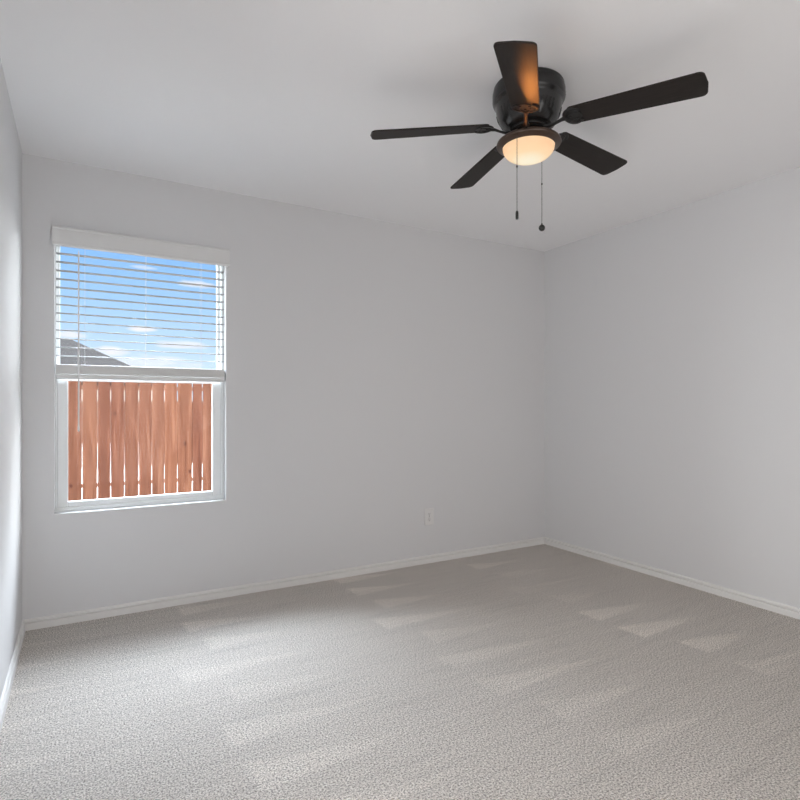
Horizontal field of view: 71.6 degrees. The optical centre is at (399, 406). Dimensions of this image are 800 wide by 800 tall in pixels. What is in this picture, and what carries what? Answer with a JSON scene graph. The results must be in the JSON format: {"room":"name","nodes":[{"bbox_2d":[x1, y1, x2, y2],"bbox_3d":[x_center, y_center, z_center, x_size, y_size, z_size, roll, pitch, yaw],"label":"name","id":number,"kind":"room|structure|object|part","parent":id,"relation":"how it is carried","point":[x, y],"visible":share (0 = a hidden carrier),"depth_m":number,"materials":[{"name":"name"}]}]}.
{"room":"empty bedroom","nodes":[
{"label":"empty bedroom","id":0,"kind":"room"},
{"bbox_2d":[0,59,21,699],"bbox_3d":[-0.818,-0.072,0.752,0.150,2.440,4.720,0,0,-30],"label":"wall","id":1,"kind":"structure","parent":0,"point":[10,147],"depth_m":2.36,"materials":[{"name":"white paint"}]},
{"bbox_2d":[0,621,24,732],"bbox_3d":[-1.431,1.119,1.983,0.014,0.056,1.946,0,0,-30],"label":"baseboard","id":2,"kind":"structure","parent":1,"relation":"attached to","point":[14,661],"depth_m":2.29,"materials":[{"name":"white paint"}]},
{"bbox_2d":[22,153,543,619],"bbox_3d":[-0.398,-0.072,3.803,3.921,2.440,0.150,0,0,-30],"label":"wall","id":3,"kind":"structure","parent":0,"point":[379,374],"depth_m":3.61,"materials":[{"name":"white paint"}]},
{"bbox_2d":[55,245,223,511],"bbox_3d":[-1.476,-0.180,3.208,0.878,1.494,0.077,0,0,-30],"label":"window","id":4,"kind":"structure","parent":3,"relation":"in","point":[62,504],"depth_m":3.12,"materials":[{"name":"white plastic"}]},
{"bbox_3d":[-1.488,-0.526,3.222,0.854,0.775,0.027,0,0,-30],"label":"sash","id":5,"kind":"part","parent":4,"relation":"part of","materials":[{"name":"clear glass"}]},
{"bbox_3d":[-1.473,0.195,3.195,0.854,0.704,0.028,0,0,-30],"label":"sash","id":6,"kind":"part","parent":4,"relation":"part of","materials":[{"name":"white plastic"}]},
{"bbox_2d":[52,225,229,430],"bbox_3d":[-1.431,-0.403,3.133,0.901,1.072,0.093,0,0,-30],"label":"window blind","id":7,"kind":"object","parent":4,"relation":"attached to","point":[62,236],"visible":1,"depth_m":3.10,"materials":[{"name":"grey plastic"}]},
{"bbox_3d":[-1.444,-0.157,3.149,0.864,0.024,0.048,0,0,-30],"label":"rail","id":8,"kind":"part","parent":7,"relation":"part of","materials":[{"name":"white plastic"}]},
{"bbox_2d":[22,537,544,630],"bbox_3d":[-0.357,1.119,3.732,3.621,0.056,0.014,0,0,-30],"label":"baseboard","id":9,"kind":"structure","parent":3,"relation":"attached to","point":[145,605],"depth_m":3.41,"materials":[{"name":"white paint"}]},
{"bbox_2d":[425,508,433,524],"bbox_3d":[0.213,0.809,4.064,0.077,0.122,0.008,0,0,-30],"label":"wall outlet","id":10,"kind":"object","parent":3,"relation":"attached to","point":[429,512],"visible":1,"depth_m":4.06,"materials":[{"name":"white plastic"}]},
{"bbox_2d":[0,544,799,799],"bbox_3d":[0.779,1.208,1.758,3.921,0.120,4.870,0,0,-30],"label":"floor","id":11,"kind":"structure","parent":0,"point":[543,671],"depth_m":2.23,"materials":[{"name":"carpet"}]},
{"bbox_2d":[0,0,799,251],"bbox_3d":[0.779,-1.393,1.758,3.921,0.200,4.870,0,0,-30],"label":"ceiling","id":12,"kind":"structure","parent":0,"point":[275,100],"depth_m":2.33,"materials":[{"name":"white paint"}]},
{"bbox_2d":[370,40,708,230],"bbox_3d":[0.536,-1.004,2.281,1.215,0.574,1.227,0,0,-30],"label":"ceiling fan","id":13,"kind":"object","parent":12,"relation":"hanging from","point":[528,99],"visible":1,"depth_m":2.15,"materials":[{"name":"black metal"}]},
{"bbox_3d":[0.118,-1.108,2.240,0.476,0.006,0.131,-4,12,-1],"label":"blade","id":14,"kind":"part","parent":13,"relation":"part of","materials":[{"name":"black wood"}]},
{"bbox_3d":[0.387,-1.127,2.630,0.131,0.006,0.476,-13,3,-19],"label":"blade","id":15,"kind":"part","parent":13,"relation":"part of","materials":[{"name":"black wood"}]},
{"bbox_2d":[500,101,517,120],"bbox_3d":[0.431,-1.165,2.180,0.036,0.057,0.081,0,0,-37],"label":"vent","id":16,"kind":"object","parent":13,"relation":"attached to","point":[506,113],"depth_m":2.19,"materials":[{"name":"black metal"}]},
{"bbox_3d":[0.405,-1.099,1.863,0.131,0.006,0.476,10,8,16],"label":"blade","id":17,"kind":"part","parent":13,"relation":"part of","materials":[{"name":"black wood"}]},
{"bbox_3d":[0.521,-1.026,2.249,0.206,0.068,0.206,0,0,-30],"label":"lamp shade","id":18,"kind":"part","parent":13,"relation":"part of","materials":[{"name":"white glass"}]},
{"bbox_2d":[536,94,554,114],"bbox_3d":[0.558,-1.165,2.142,0.080,0.057,0.036,0,0,-19],"label":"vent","id":19,"kind":"object","parent":13,"relation":"attached to","point":[547,101],"depth_m":2.14,"materials":[{"name":"black metal"}]},
{"bbox_3d":[0.842,-1.130,2.494,0.476,0.006,0.131,1,-10,-37],"label":"blade","id":20,"kind":"part","parent":13,"relation":"part of","materials":[{"name":"black wood"}]},
{"bbox_3d":[0.852,-1.113,2.019,0.476,0.006,0.131,4,-6,35],"label":"blade","id":21,"kind":"part","parent":13,"relation":"part of","materials":[{"name":"black wood"}]},
{"bbox_2d":[544,167,799,607],"bbox_3d":[2.451,-0.072,2.633,0.150,2.440,4.720,0,0,-30],"label":"wall","id":22,"kind":"structure","parent":0,"point":[672,337],"depth_m":3.56,"materials":[{"name":"white paint"}]},
{"bbox_2d":[544,537,799,619],"bbox_3d":[2.346,1.119,2.651,0.014,0.056,4.556,0,0,-30],"label":"baseboard","id":23,"kind":"structure","parent":22,"relation":"attached to","point":[759,602],"depth_m":3.54,"materials":[{"name":"white paint"}]},
{"label":"outside","id":24,"kind":"structure","parent":0,"visible":0},
{"bbox_2d":[82,442,202,499],"bbox_3d":[-12.180,1.598,41.213,100.000,0.200,76.410,0,0,-30],"label":"ground","id":25,"kind":"structure","parent":24,"point":[97,442],"depth_m":11.49,"materials":[{"name":"white"}]},
{"bbox_2d":[60,338,164,437],"bbox_3d":[-20.772,-1.038,27.274,16.200,5.070,12.000,0,0,-30],"label":"house","id":26,"kind":"structure","parent":25,"relation":"on","point":[63,343],"depth_m":27.14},
{"bbox_2d":[68,381,211,500],"bbox_3d":[-2.514,0.579,6.022,6.849,1.837,0.154,0,0,-30],"label":"fence","id":27,"kind":"object","parent":25,"relation":"on","point":[163,433],"visible":0.23,"depth_m":5.81,"materials":[{"name":"brown wood"}]},
{"bbox_3d":[-2.519,-0.188,5.981,6.800,0.040,0.038,0,0,-30],"label":"rail","id":28,"kind":"part","parent":27,"relation":"part of","materials":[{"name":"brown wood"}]},
{"bbox_3d":[-2.519,0.802,5.981,6.800,0.040,0.038,0,0,-30],"label":"rail","id":29,"kind":"part","parent":27,"relation":"part of","materials":[{"name":"brown wood"}]},
{"bbox_3d":[-2.517,0.635,6.057,0.090,1.725,0.090,0,0,-30],"label":"post","id":30,"kind":"part","parent":27,"relation":"part of","materials":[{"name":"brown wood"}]}
]}

